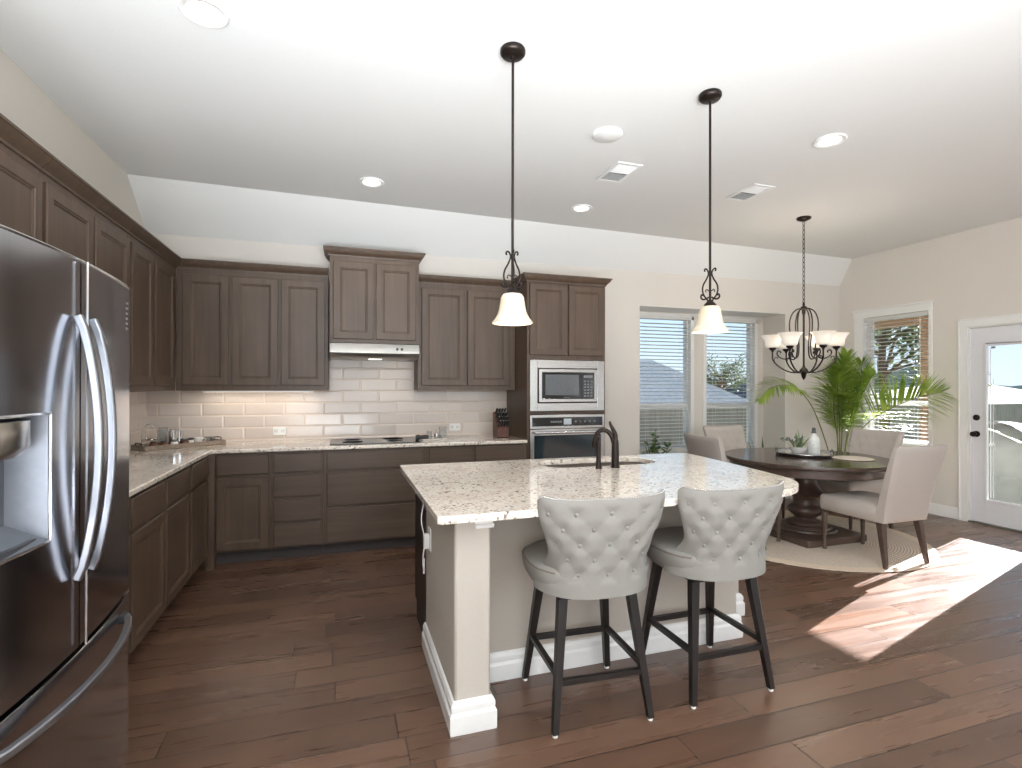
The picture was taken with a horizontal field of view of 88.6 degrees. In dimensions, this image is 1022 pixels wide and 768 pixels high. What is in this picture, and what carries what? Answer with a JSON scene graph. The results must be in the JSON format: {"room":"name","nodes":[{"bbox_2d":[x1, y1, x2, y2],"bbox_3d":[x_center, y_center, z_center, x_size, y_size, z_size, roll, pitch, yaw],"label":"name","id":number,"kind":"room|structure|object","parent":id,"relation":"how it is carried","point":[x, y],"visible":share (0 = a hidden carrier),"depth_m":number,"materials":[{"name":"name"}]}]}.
{"room":"kitchen","nodes":[
{"label":"kitchen","id":0,"kind":"room"},
{"bbox_2d":[0,49,144,227],"bbox_3d":[-1.662,-0.142,-0.207,0.120,3.110,10.035,0,0,-18],"label":"wall","id":1,"kind":"structure","parent":0,"point":[23,102],"depth_m":3.09,"materials":[{"name":"paint"}]},
{"bbox_2d":[0,113,53,240],"bbox_3d":[-1.977,-0.738,1.532,0.349,0.592,1.633,0,0,-18],"label":"upper cabinet","id":2,"kind":"object","parent":1,"relation":"attached to","point":[22,158],"visible":0.65,"depth_m":2.18,"materials":[{"name":"brown wood"}]},
{"bbox_2d":[39,156,136,286],"bbox_3d":[-2.388,-0.490,2.794,0.349,1.080,1.018,0,0,-18],"label":"upper cabinet","id":3,"kind":"object","parent":1,"relation":"attached to","point":[78,220],"visible":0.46,"depth_m":2.72,"materials":[{"name":"brown wood"}]},
{"bbox_2d":[127,223,181,391],"bbox_3d":[-2.705,-0.487,3.768,0.349,1.080,1.028,0,0,-18],"label":"upper cabinet","id":4,"kind":"object","parent":1,"relation":"attached to","point":[153,265],"visible":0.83,"depth_m":3.69,"materials":[{"name":"brown wood"}]},
{"bbox_2d":[152,234,839,479],"bbox_3d":[0.532,0.028,5.934,7.855,2.820,0.485,0,0,-18],"label":"wall","id":5,"kind":"structure","parent":0,"point":[787,415],"depth_m":6.07,"materials":[{"name":"paint"}]},
{"bbox_2d":[176,258,328,390],"bbox_3d":[-2.224,-0.483,4.596,1.181,1.080,0.349,0,0,-18],"label":"upper cabinet","id":6,"kind":"object","parent":5,"relation":"attached to","point":[241,326],"visible":0.98,"depth_m":4.46,"materials":[{"name":"brown wood"}]},
{"bbox_2d":[202,391,313,391],"bbox_3d":[-2.225,0.064,4.639,0.900,0.014,0.030,0,0,-18],"label":"light","id":7,"kind":"object","parent":6,"relation":"attached to","point":[202,391],"visible":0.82,"depth_m":4.62,"materials":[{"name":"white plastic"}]},
{"bbox_2d":[273,427,285,434],"bbox_3d":[-2.120,0.430,4.797,0.115,0.074,0.008,0,0,-18],"label":"wall outlet","id":8,"kind":"object","parent":5,"relation":"attached to","point":[276,430],"visible":1,"depth_m":4.79,"materials":[{"name":"white plastic"}]},
{"bbox_2d":[129,360,506,448],"bbox_3d":[-1.129,0.069,3.578,3.236,0.884,2.964,0,0,-18],"label":"backsplash","id":9,"kind":"structure","parent":5,"relation":"attached to","point":[363,399],"depth_m":4.95,"materials":[{"name":"tile"}]},
{"bbox_2d":[206,454,216,570],"bbox_3d":[-2.314,0.985,4.045,0.058,0.884,0.072,0,0,-18],"label":"trim","id":10,"kind":"structure","parent":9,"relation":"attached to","point":[211,558],"depth_m":4.01,"materials":[{"name":"brown wood"}]},
{"bbox_2d":[323,245,425,344],"bbox_3d":[-1.264,-0.771,4.838,0.874,0.825,0.484,0,0,-18],"label":"upper cabinet","id":11,"kind":"object","parent":5,"relation":"attached to","point":[374,293],"visible":0.91,"depth_m":4.63,"materials":[{"name":"brown wood"}]},
{"bbox_2d":[329,343,419,361],"bbox_3d":[-1.262,-0.286,4.825,0.766,0.134,0.486,0,0,-18],"label":"range hood","id":12,"kind":"object","parent":11,"relation":"attached to","point":[337,351],"visible":1,"depth_m":4.62,"materials":[{"name":"metal"}]},
{"bbox_2d":[449,423,459,430],"bbox_3d":[-0.570,0.434,5.301,0.115,0.074,0.008,0,0,-18],"label":"wall outlet","id":13,"kind":"object","parent":5,"relation":"attached to","point":[452,426],"visible":1,"depth_m":5.30,"materials":[{"name":"white plastic"}]},
{"bbox_2d":[414,274,515,389],"bbox_3d":[-0.452,-0.478,5.173,0.960,1.080,0.349,0,0,-18],"label":"upper cabinet","id":14,"kind":"object","parent":5,"relation":"attached to","point":[461,348],"visible":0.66,"depth_m":5.02,"materials":[{"name":"brown wood"}]},
{"bbox_2d":[640,319,687,453],"bbox_3d":[1.893,-0.004,6.553,0.875,1.713,0.150,0,0,-18],"label":"window","id":15,"kind":"structure","parent":5,"relation":"in","point":[685,394],"depth_m":6.67,"materials":[{"name":"white paint"}]},
{"bbox_2d":[640,314,691,450],"bbox_3d":[1.904,-0.017,6.516,0.791,1.670,0.070,0,0,-18],"label":"window blind","id":16,"kind":"object","parent":15,"relation":"attached to","point":[642,316],"visible":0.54,"depth_m":6.52,"materials":[{"name":"white plastic"}]},
{"bbox_2d":[640,305,784,446],"bbox_3d":[2.407,-0.039,6.508,2.105,1.724,0.414,0,0,-18],"label":"trim","id":17,"kind":"structure","parent":5,"relation":"attached to","point":[754,415],"depth_m":6.67,"materials":[{"name":"white paint"}]},
{"bbox_2d":[707,323,758,447],"bbox_3d":[2.841,-0.001,6.861,0.880,1.713,0.150,0,0,-18],"label":"window","id":18,"kind":"structure","parent":5,"relation":"in","point":[748,367],"depth_m":6.99,"materials":[{"name":"white paint"}]},
{"bbox_2d":[707,318,755,445],"bbox_3d":[2.853,-0.015,6.825,0.796,1.670,0.070,0,0,-18],"label":"window blind","id":19,"kind":"object","parent":18,"relation":"attached to","point":[725,320],"visible":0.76,"depth_m":6.84,"materials":[{"name":"white plastic"}]},
{"bbox_2d":[0,0,1021,285],"bbox_3d":[2.070,-1.509,1.222,8.055,0.455,10.435,0,0,-18],"label":"ceiling","id":20,"kind":"structure","parent":0,"point":[265,125],"depth_m":3.24,"materials":[{"name":"paint"}]},
{"bbox_2d":[177,0,229,27],"bbox_3d":[-1.349,-1.632,2.300,0.200,0.012,0.200,0,0,-18],"label":"recessed light","id":21,"kind":"object","parent":20,"relation":"in","point":[207,13],"visible":1,"depth_m":2.30,"materials":[{"name":"white plastic"}]},
{"bbox_2d":[359,177,383,187],"bbox_3d":[-1.123,-1.625,4.225,0.200,0.012,0.200,0,0,-18],"label":"recessed light","id":22,"kind":"object","parent":20,"relation":"in","point":[372,182],"visible":1,"depth_m":4.22,"materials":[{"name":"white plastic"}]},
{"bbox_2d":[492,41,532,325],"bbox_3d":[0.008,-0.965,2.556,0.198,1.340,0.198,0,0,-38],"label":"pendant lamp","id":23,"kind":"object","parent":20,"relation":"hanging from","point":[512,310],"visible":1,"depth_m":2.54,"materials":[{"name":"white glass"}]},
{"bbox_2d":[571,204,591,211],"bbox_3d":[0.650,-1.619,4.833,0.200,0.012,0.200,0,0,-18],"label":"recessed light","id":24,"kind":"object","parent":20,"relation":"in","point":[580,207],"visible":1,"depth_m":4.82,"materials":[{"name":"white plastic"}]},
{"bbox_2d":[592,127,622,142],"bbox_3d":[0.628,-1.620,3.417,0.200,0.022,0.200,0,0,-18],"label":"smoke detector","id":25,"kind":"object","parent":20,"relation":"attached to","point":[604,134],"visible":1,"depth_m":3.39,"materials":[{"name":"white plastic"}]},
{"bbox_2d":[596,161,642,182],"bbox_3d":[0.829,-1.623,4.026,0.216,0.010,0.350,0,0,-18],"label":"ceiling vent","id":26,"kind":"object","parent":20,"relation":"in","point":[617,173],"visible":1,"depth_m":4.01,"materials":[{"name":"white plastic"}]},
{"bbox_2d":[692,88,728,333],"bbox_3d":[1.119,-0.962,2.943,0.198,1.340,0.198,0,0,20],"label":"pendant lamp","id":27,"kind":"object","parent":20,"relation":"hanging from","point":[710,321],"visible":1,"depth_m":2.92,"materials":[{"name":"white glass"}]},
{"bbox_2d":[725,183,775,200],"bbox_3d":[2.020,-1.620,4.438,0.216,0.010,0.350,0,0,-18],"label":"ceiling vent","id":28,"kind":"object","parent":20,"relation":"in","point":[753,190],"visible":1,"depth_m":4.42,"materials":[{"name":"white plastic"}]},
{"bbox_2d":[761,215,848,379],"bbox_3d":[2.849,-0.841,5.099,0.729,1.560,0.744,0,0,-18],"label":"chandelier","id":29,"kind":"object","parent":20,"relation":"hanging from","point":[786,341],"visible":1,"depth_m":5.04,"materials":[{"name":"brown metal"}]},
{"bbox_2d":[813,133,847,147],"bbox_3d":[2.127,-1.622,3.495,0.200,0.012,0.200,0,0,-18],"label":"recessed light","id":30,"kind":"object","parent":20,"relation":"in","point":[830,140],"visible":1,"depth_m":3.48,"materials":[{"name":"white plastic"}]},
{"bbox_2d":[122,498,1021,767],"bbox_3d":[2.070,1.474,1.195,8.055,0.100,10.400,0,0,-18],"label":"floor","id":31,"kind":"structure","parent":0,"point":[310,661],"depth_m":2.52,"materials":[{"name":"brown wood"}]},
{"bbox_2d":[0,224,131,767],"bbox_3d":[-1.598,0.524,1.361,0.936,1.760,0.937,0,0,-18],"label":"refrigerator","id":32,"kind":"object","parent":31,"relation":"on","point":[66,622],"visible":1,"depth_m":1.39,"materials":[{"name":"silver metal"}]},
{"bbox_2d":[126,501,129,656],"bbox_3d":[-2.025,0.978,2.110,0.626,0.884,0.672,0,0,-18],"label":"base cabinet","id":33,"kind":"object","parent":31,"relation":"on","point":[129,501],"visible":0.06,"depth_m":2.50,"materials":[{"name":"brown wood"}]},
{"bbox_2d":[129,434,526,496],"bbox_3d":[-1.123,0.527,3.573,3.225,0.030,2.953,0,0,-18],"label":"countertop","id":34,"kind":"structure","parent":33,"relation":"on","point":[146,468],"depth_m":4.16,"materials":[{"name":"beige stone"}]},
{"bbox_2d":[131,436,225,450],"bbox_3d":[-2.709,0.482,4.296,0.246,0.058,0.626,0,0,32],"label":"serving tray","id":35,"kind":"object","parent":34,"relation":"on","point":[138,446],"visible":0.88,"depth_m":4.17,"materials":[{"name":"brown wood"}]},
{"bbox_2d":[141,424,156,443],"bbox_3d":[-2.857,0.407,4.139,0.108,0.183,0.106,0,0,-35],"label":"wire caddy","id":36,"kind":"object","parent":35,"relation":"on","point":[147,424],"visible":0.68,"depth_m":4.13,"materials":[{"name":"metal"}]},
{"bbox_2d":[149,441,156,445],"bbox_3d":[-2.780,0.473,4.070,0.052,0.050,0.052,0,0,-18],"label":"spice jar","id":37,"kind":"object","parent":35,"relation":"on","point":[153,443],"visible":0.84,"depth_m":4.05,"materials":[{"name":"brown glass"}]},
{"bbox_2d":[157,429,166,444],"bbox_3d":[-2.771,0.431,4.165,0.068,0.135,0.068,0,0,-18],"label":"drinking glass","id":38,"kind":"object","parent":35,"relation":"on","point":[162,434],"visible":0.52,"depth_m":4.14,"materials":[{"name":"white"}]},
{"bbox_2d":[158,427,167,440],"bbox_3d":[-2.807,0.424,4.227,0.068,0.150,0.068,0,0,-18],"label":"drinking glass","id":39,"kind":"object","parent":35,"relation":"on","point":[159,428],"visible":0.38,"depth_m":4.22,"materials":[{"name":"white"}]},
{"bbox_2d":[168,431,178,443],"bbox_3d":[-2.720,0.439,4.223,0.072,0.120,0.072,0,0,-18],"label":"metal cup","id":40,"kind":"object","parent":35,"relation":"on","point":[173,435],"visible":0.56,"depth_m":4.20,"materials":[{"name":"metal"}]},
{"bbox_2d":[178,431,183,443],"bbox_3d":[-2.703,0.442,4.273,0.056,0.115,0.056,0,0,-18],"label":"metal cup","id":41,"kind":"object","parent":35,"relation":"on","point":[180,437],"visible":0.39,"depth_m":4.25,"materials":[{"name":"metal"}]},
{"bbox_2d":[193,437,205,441],"bbox_3d":[-2.632,0.475,4.421,0.085,0.050,0.070,0,0,17],"label":"tea cup","id":42,"kind":"object","parent":35,"relation":"on","point":[197,439],"visible":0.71,"depth_m":4.41,"materials":[{"name":"white ceramic"}]},
{"bbox_2d":[204,436,217,440],"bbox_3d":[-2.584,0.475,4.500,0.090,0.050,0.076,0,0,18],"label":"tea cup","id":43,"kind":"object","parent":35,"relation":"on","point":[208,438],"visible":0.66,"depth_m":4.49,"materials":[{"name":"white ceramic"}]},
{"bbox_2d":[330,436,419,444],"bbox_3d":[-1.240,0.512,4.758,0.760,0.007,0.500,0,0,-18],"label":"cooktop","id":44,"kind":"object","parent":34,"relation":"in","point":[377,440],"visible":0.98,"depth_m":4.72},
{"bbox_2d":[415,435,428,439],"bbox_3d":[-0.818,0.491,4.822,0.122,0.052,0.052,0,0,-18],"label":"pepper mill","id":45,"kind":"object","parent":34,"relation":"on","point":[417,437],"visible":0.91,"depth_m":4.81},
{"bbox_2d":[421,437,446,440],"bbox_3d":[-0.730,0.509,4.872,0.238,0.015,0.148,0,0,-24],"label":"tray","id":46,"kind":"object","parent":34,"relation":"on","point":[443,438],"visible":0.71,"depth_m":4.83,"materials":[{"name":"white ceramic"}]},
{"bbox_2d":[427,431,431,438],"bbox_3d":[-0.758,0.475,4.878,0.048,0.075,0.048,0,0,-18],"label":"drinking glass","id":47,"kind":"object","parent":46,"relation":"on","point":[429,433],"visible":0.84,"depth_m":4.86,"materials":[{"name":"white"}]},
{"bbox_2d":[435,427,446,437],"bbox_3d":[-0.657,0.462,4.975,0.102,0.110,0.080,0,0,14],"label":"glass pitcher","id":48,"kind":"object","parent":46,"relation":"on","point":[442,430],"visible":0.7,"depth_m":4.94,"materials":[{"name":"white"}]},
{"bbox_2d":[493,412,508,437],"bbox_3d":[-0.102,0.397,5.155,0.116,0.244,0.170,0,0,-18],"label":"knife block","id":49,"kind":"object","parent":34,"relation":"on","point":[499,432],"visible":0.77,"depth_m":5.09,"materials":[{"name":"red wood"}]},
{"bbox_2d":[129,466,190,653],"bbox_3d":[-2.295,0.981,2.941,0.626,0.884,1.071,0,0,-18],"label":"base cabinet","id":50,"kind":"object","parent":31,"relation":"on","point":[160,513],"visible":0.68,"depth_m":2.92,"materials":[{"name":"brown wood"}]},
{"bbox_2d":[188,457,207,576],"bbox_3d":[-2.548,0.983,3.717,0.626,0.884,0.557,0,0,-18],"label":"base cabinet","id":51,"kind":"object","parent":31,"relation":"on","point":[199,469],"visible":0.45,"depth_m":3.77,"materials":[{"name":"brown wood"}]},
{"bbox_2d":[198,558,205,567],"bbox_3d":[-2.741,0.985,4.278,0.606,0.884,0.627,0,0,-18],"label":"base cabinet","id":52,"kind":"object","parent":31,"relation":"on","point":[203,564],"visible":0.02,"depth_m":4.06,"materials":[{"name":"brown wood"}]},
{"bbox_2d":[216,452,271,563],"bbox_3d":[-2.236,0.986,4.432,0.445,0.884,0.648,0,0,-18],"label":"base cabinet","id":53,"kind":"object","parent":31,"relation":"on","point":[243,481],"visible":0.66,"depth_m":4.14,"materials":[{"name":"brown wood"}]},
{"bbox_2d":[271,450,323,558],"bbox_3d":[-1.835,0.988,4.562,0.396,0.884,0.648,0,0,-18],"label":"base cabinet","id":54,"kind":"object","parent":31,"relation":"on","point":[296,476],"visible":0.77,"depth_m":4.26,"materials":[{"name":"brown wood"}]},
{"bbox_2d":[323,447,425,553],"bbox_3d":[-1.243,0.989,4.755,0.846,0.884,0.648,0,0,-18],"label":"base cabinet","id":55,"kind":"object","parent":31,"relation":"on","point":[369,504],"visible":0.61,"depth_m":4.43,"materials":[{"name":"brown wood"}]},
{"bbox_2d":[426,443,525,463],"bbox_3d":[-0.395,0.992,5.031,0.936,0.884,0.648,0,0,-18],"label":"base cabinet","id":56,"kind":"object","parent":31,"relation":"on","point":[489,452],"visible":0.19,"depth_m":4.72,"materials":[{"name":"brown wood"}]},
{"bbox_2d":[507,272,612,458],"bbox_3d":[0.447,0.204,5.291,0.919,2.467,0.681,0,0,-18],"label":"tall cabinet","id":57,"kind":"object","parent":31,"relation":"on","point":[566,312],"visible":0.38,"depth_m":5.01,"materials":[{"name":"brown wood"}]},
{"bbox_2d":[529,360,603,410],"bbox_3d":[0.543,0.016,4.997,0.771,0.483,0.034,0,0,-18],"label":"microwave","id":58,"kind":"object","parent":57,"relation":"in","point":[580,382],"visible":1,"depth_m":4.98,"materials":[{"name":"silver metal"}]},
{"bbox_2d":[529,414,604,458],"bbox_3d":[0.550,0.645,4.970,0.771,0.703,0.087,0,0,-18],"label":"wall oven","id":59,"kind":"object","parent":57,"relation":"in","point":[549,441],"visible":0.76,"depth_m":4.97,"materials":[{"name":"silver metal"}]},
{"bbox_2d":[415,463,744,737],"bbox_3d":[0.494,0.986,3.006,1.959,0.883,1.252,0,0,-18],"label":"kitchen island","id":60,"kind":"object","parent":31,"relation":"on","point":[474,594],"visible":0.44,"depth_m":2.55,"materials":[{"name":"paint"}]},
{"bbox_2d":[421,504,430,573],"bbox_3d":[-0.452,0.764,2.740,0.048,0.447,0.128,0,0,-18],"label":"charger","id":61,"kind":"object","parent":60,"relation":"attached to","point":[426,536],"visible":0.9,"depth_m":2.70,"materials":[{"name":"white plastic"}]},
{"bbox_2d":[428,526,430,551],"bbox_3d":[-0.423,0.805,2.720,0.006,0.116,0.072,0,0,-18],"label":"outlet plate","id":62,"kind":"object","parent":60,"relation":"attached to","point":[429,530],"depth_m":2.70,"materials":[{"name":"white plastic"}]},
{"bbox_2d":[400,453,798,524],"bbox_3d":[0.515,0.528,2.977,2.115,0.032,1.375,0,0,-18],"label":"island countertop","id":63,"kind":"structure","parent":60,"relation":"on","point":[460,492],"depth_m":2.75,"materials":[{"name":"beige stone"}]},
{"bbox_2d":[544,461,646,467],"bbox_3d":[0.568,0.638,3.453,0.804,0.182,0.354,0,0,-18],"label":"sink","id":64,"kind":"object","parent":63,"relation":"in","point":[622,462],"visible":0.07,"depth_m":3.61,"materials":[{"name":"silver metal"}]},
{"bbox_2d":[595,435,601,468],"bbox_3d":[0.529,0.411,3.189,0.039,0.201,0.070,0,0,-7],"label":"soap dispenser","id":65,"kind":"object","parent":63,"relation":"on","point":[598,443],"visible":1,"depth_m":3.16,"materials":[{"name":"brown metal"}]},
{"bbox_2d":[592,421,619,467],"bbox_3d":[0.583,0.369,3.226,0.170,0.286,0.056,0,0,9],"label":"kitchen faucet","id":66,"kind":"object","parent":63,"relation":"on","point":[613,435],"visible":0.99,"depth_m":3.20,"materials":[{"name":"brown metal"}]},
{"bbox_2d":[522,489,664,738],"bbox_3d":[0.336,0.936,2.354,0.573,0.979,0.552,0,0,-15],"label":"bar stool","id":67,"kind":"object","parent":31,"relation":"on","point":[591,549],"visible":1,"depth_m":2.14,"materials":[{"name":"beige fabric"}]},
{"bbox_2d":[641,430,670,453],"bbox_3d":[1.734,0.997,6.191,0.371,0.888,0.396,0,0,-18],"label":"potted plant","id":68,"kind":"object","parent":31,"relation":"on","point":[653,448],"visible":0.27,"depth_m":6.22,"materials":[{"name":"green plant"}]},
{"bbox_2d":[642,480,783,708],"bbox_3d":[0.948,0.938,2.555,0.573,0.979,0.552,0,0,-18],"label":"bar stool","id":69,"kind":"object","parent":31,"relation":"on","point":[723,535],"visible":1,"depth_m":2.34,"materials":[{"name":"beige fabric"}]},
{"bbox_2d":[765,510,938,572],"bbox_3d":[2.765,1.433,4.997,2.040,0.011,2.040,0,0,-18],"label":"round rug","id":70,"kind":"object","parent":31,"relation":"on","point":[904,551],"visible":0.43,"depth_m":4.39,"materials":[{"name":"fabric"}]},
{"bbox_2d":[683,433,782,541],"bbox_3d":[2.057,0.947,4.879,0.736,0.956,0.544,0,0,-14],"label":"dining chair","id":71,"kind":"object","parent":70,"relation":"on","point":[708,447],"visible":0.37,"depth_m":4.72,"materials":[{"name":"fabric"}]},
{"bbox_2d":[703,425,784,517],"bbox_3d":[2.541,0.951,5.723,0.544,0.956,0.736,0,0,-18],"label":"dining chair","id":72,"kind":"object","parent":70,"relation":"on","point":[732,436],"visible":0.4,"depth_m":5.99,"materials":[{"name":"fabric"}]},
{"bbox_2d":[725,448,888,547],"bbox_3d":[2.794,1.057,4.976,1.440,0.740,1.440,0,0,-18],"label":"dining table","id":73,"kind":"object","parent":70,"relation":"on","point":[803,529],"visible":0.8,"depth_m":4.73,"materials":[{"name":"brown wood"}]},
{"bbox_2d":[775,447,833,457],"bbox_3d":[2.837,0.655,5.075,0.498,0.062,0.498,0,0,-18],"label":"serving tray","id":74,"kind":"object","parent":73,"relation":"on","point":[785,452],"visible":0.85,"depth_m":4.96,"materials":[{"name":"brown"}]},
{"bbox_2d":[780,431,812,452],"bbox_3d":[2.760,0.560,5.073,0.275,0.231,0.247,0,0,12],"label":"potted plant","id":75,"kind":"object","parent":74,"relation":"on","point":[799,448],"visible":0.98,"depth_m":5.06,"materials":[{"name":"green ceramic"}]},
{"bbox_2d":[789,446,807,452],"bbox_3d":[2.793,0.643,5.098,0.164,0.065,0.164,0,0,-18],"label":"bowl","id":76,"kind":"object","parent":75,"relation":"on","point":[796,449],"depth_m":5.05,"materials":[{"name":"white ceramic"}]},
{"bbox_2d":[807,427,820,452],"bbox_3d":[2.929,0.547,5.069,0.112,0.256,0.112,0,0,-18],"label":"glass bottle","id":77,"kind":"object","parent":74,"relation":"on","point":[813,444],"visible":0.91,"depth_m":5.03,"materials":[{"name":"white glass"}]},
{"bbox_2d":[832,456,874,460],"bbox_3d":[3.142,0.683,4.817,0.340,0.006,0.340,0,0,-18],"label":"placemat","id":78,"kind":"object","parent":73,"relation":"on","point":[851,458],"visible":1,"depth_m":4.78,"materials":[{"name":"beige fabric"}]},
{"bbox_2d":[817,428,904,529],"bbox_3d":[3.480,0.951,5.320,0.736,0.956,0.544,0,0,-18],"label":"dining chair","id":79,"kind":"object","parent":70,"relation":"on","point":[881,443],"visible":0.57,"depth_m":5.25,"materials":[{"name":"fabric"}]},
{"bbox_2d":[819,444,946,569],"bbox_3d":[3.028,0.947,4.308,0.544,0.956,0.736,0,0,-18],"label":"dining chair","id":80,"kind":"object","parent":70,"relation":"on","point":[912,472],"visible":1,"depth_m":4.06,"materials":[{"name":"fabric"}]},
{"bbox_2d":[751,347,958,451],"bbox_3d":[3.771,0.504,5.968,1.925,1.879,0.956,0,0,24],"label":"potted palm","id":81,"kind":"object","parent":31,"relation":"on","point":[836,371],"visible":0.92,"depth_m":5.89,"materials":[{"name":"plant"}]},
{"bbox_2d":[840,217,1021,507],"bbox_3d":[5.931,-0.096,2.264,0.140,3.060,10.035,0,0,-18],"label":"wall","id":82,"kind":"structure","parent":0,"point":[977,272],"depth_m":5.71,"materials":[{"name":"paint"}]},
{"bbox_2d":[852,300,933,445],"bbox_3d":[4.559,-0.101,6.277,0.084,1.655,0.965,0,0,-18],"label":"trim","id":83,"kind":"structure","parent":82,"relation":"attached to","point":[860,339],"depth_m":6.26,"materials":[{"name":"white paint"}]},
{"bbox_2d":[867,322,928,445],"bbox_3d":[4.609,-0.045,6.245,0.150,1.563,0.835,0,0,-18],"label":"window","id":84,"kind":"structure","parent":82,"relation":"in","point":[869,425],"depth_m":6.58,"materials":[{"name":"white paint"}]},
{"bbox_2d":[864,311,928,445],"bbox_3d":[4.572,-0.059,6.234,0.070,1.520,0.751,0,0,-18],"label":"window blind","id":85,"kind":"object","parent":84,"relation":"attached to","point":[923,313],"visible":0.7,"depth_m":6.14,"materials":[{"name":"white plastic"}]},
{"bbox_2d":[928,502,957,519],"bbox_3d":[4.550,1.385,6.243,0.016,0.122,1.405,0,0,-18],"label":"baseboard","id":86,"kind":"structure","parent":82,"relation":"attached to","point":[936,509],"depth_m":5.71,"materials":[{"name":"white paint"}]},
{"bbox_2d":[958,313,1021,521],"bbox_3d":[4.998,0.380,5.084,0.166,2.131,1.089,0,0,-18],"label":"trim","id":87,"kind":"structure","parent":82,"relation":"attached to","point":[965,326],"depth_m":5.50,"materials":[{"name":"white paint"}]},
{"bbox_2d":[968,520,1021,532],"bbox_3d":[5.013,1.435,5.085,0.170,0.015,0.913,0,0,-18],"label":"threshold","id":88,"kind":"object","parent":82,"relation":"attached to","point":[972,521],"depth_m":5.27,"materials":[{"name":"metal"}]},
{"bbox_2d":[970,324,1021,530],"bbox_3d":[4.951,0.422,5.068,0.115,2.003,0.885,0,0,-18],"label":"door","id":89,"kind":"structure","parent":82,"relation":"in","point":[985,510],"depth_m":5.38,"materials":[{"name":"white paint"}]},
{"label":"outside","id":90,"kind":"structure","parent":0,"visible":0},
{"bbox_3d":[-0.556,2.122,50.159,90.000,0.050,84.250,0,0,-18],"label":"ground","id":91,"kind":"structure","parent":90,"visible":0},
{"bbox_2d":[640,360,745,408],"bbox_3d":[5.529,1.004,21.777,8.500,4.000,8.000,0,0,16],"label":"house","id":92,"kind":"structure","parent":91,"relation":"on","point":[653,363],"depth_m":19.15,"materials":[{"name":"grey"}]},
{"bbox_2d":[707,351,745,392],"bbox_3d":[10.485,0.046,26.120,3.814,3.979,3.584,0,0,36],"label":"tree","id":93,"kind":"object","parent":91,"relation":"on","point":[725,371],"visible":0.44,"depth_m":25.96,"materials":[{"name":"green plant"}]},
{"bbox_2d":[725,378,745,397],"bbox_3d":[14.061,1.247,29.812,7.000,3.600,7.000,0,0,22],"label":"house","id":94,"kind":"structure","parent":91,"relation":"on","point":[743,387],"depth_m":28.59,"materials":[{"name":"grey"}]},
{"bbox_2d":[640,403,1021,445],"bbox_3d":[8.075,1.308,14.760,22.500,1.350,0.080,0,0,-18],"label":"fence","id":95,"kind":"object","parent":91,"relation":"on","point":[1002,412],"visible":0.07,"depth_m":13.96,"materials":[{"name":"brown wood"}]},
{"bbox_2d":[874,325,989,430],"bbox_3d":[8.803,-0.794,12.880,4.653,5.552,4.272,0,0,36],"label":"tree","id":96,"kind":"object","parent":91,"relation":"on","point":[883,363],"visible":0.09,"depth_m":12.86,"materials":[{"name":"green plant"}]},
{"bbox_2d":[874,385,1021,404],"bbox_3d":[34.920,1.173,41.333,9.000,2.900,13.000,0,0,22],"label":"house","id":97,"kind":"structure","parent":91,"relation":"on","point":[997,389],"depth_m":36.97,"materials":[{"name":"white"}]},
{"bbox_2d":[989,391,1021,403],"bbox_3d":[24.524,1.546,24.803,9.000,2.400,10.000,0,0,12],"label":"house","id":98,"kind":"structure","parent":91,"relation":"on","point":[1011,397],"depth_m":24.26,"materials":[{"name":"white"}]},
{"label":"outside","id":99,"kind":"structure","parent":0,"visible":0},
{"bbox_3d":[6.314,1.560,6.467,3.180,0.100,6.400,0,0,-18],"label":"patio slab","id":100,"kind":"object","parent":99,"visible":0},
{"bbox_2d":[874,316,928,441],"bbox_3d":[6.317,0.050,6.473,3.180,2.920,6.400,0,0,-18],"label":"pergola","id":101,"kind":"structure","parent":100,"relation":"on","point":[923,431],"depth_m":8.76,"materials":[{"name":"brown wood"}]},
{"bbox_2d":[989,421,1021,504],"bbox_3d":[6.396,1.001,6.935,0.878,1.022,1.003,0,0,-18],"label":"covered grill","id":102,"kind":"object","parent":100,"relation":"on","point":[1007,435],"visible":0.33,"depth_m":6.52,"materials":[{"name":"grey fabric"}]},
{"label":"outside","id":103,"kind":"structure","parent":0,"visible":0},
{"bbox_2d":[707,365,1021,393],"bbox_3d":[43.755,1.674,72.095,83.846,8.150,95.221,0,0,-18],"label":"hills","id":104,"kind":"structure","parent":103,"point":[900,370],"depth_m":67.98,"materials":[{"name":"grey"}]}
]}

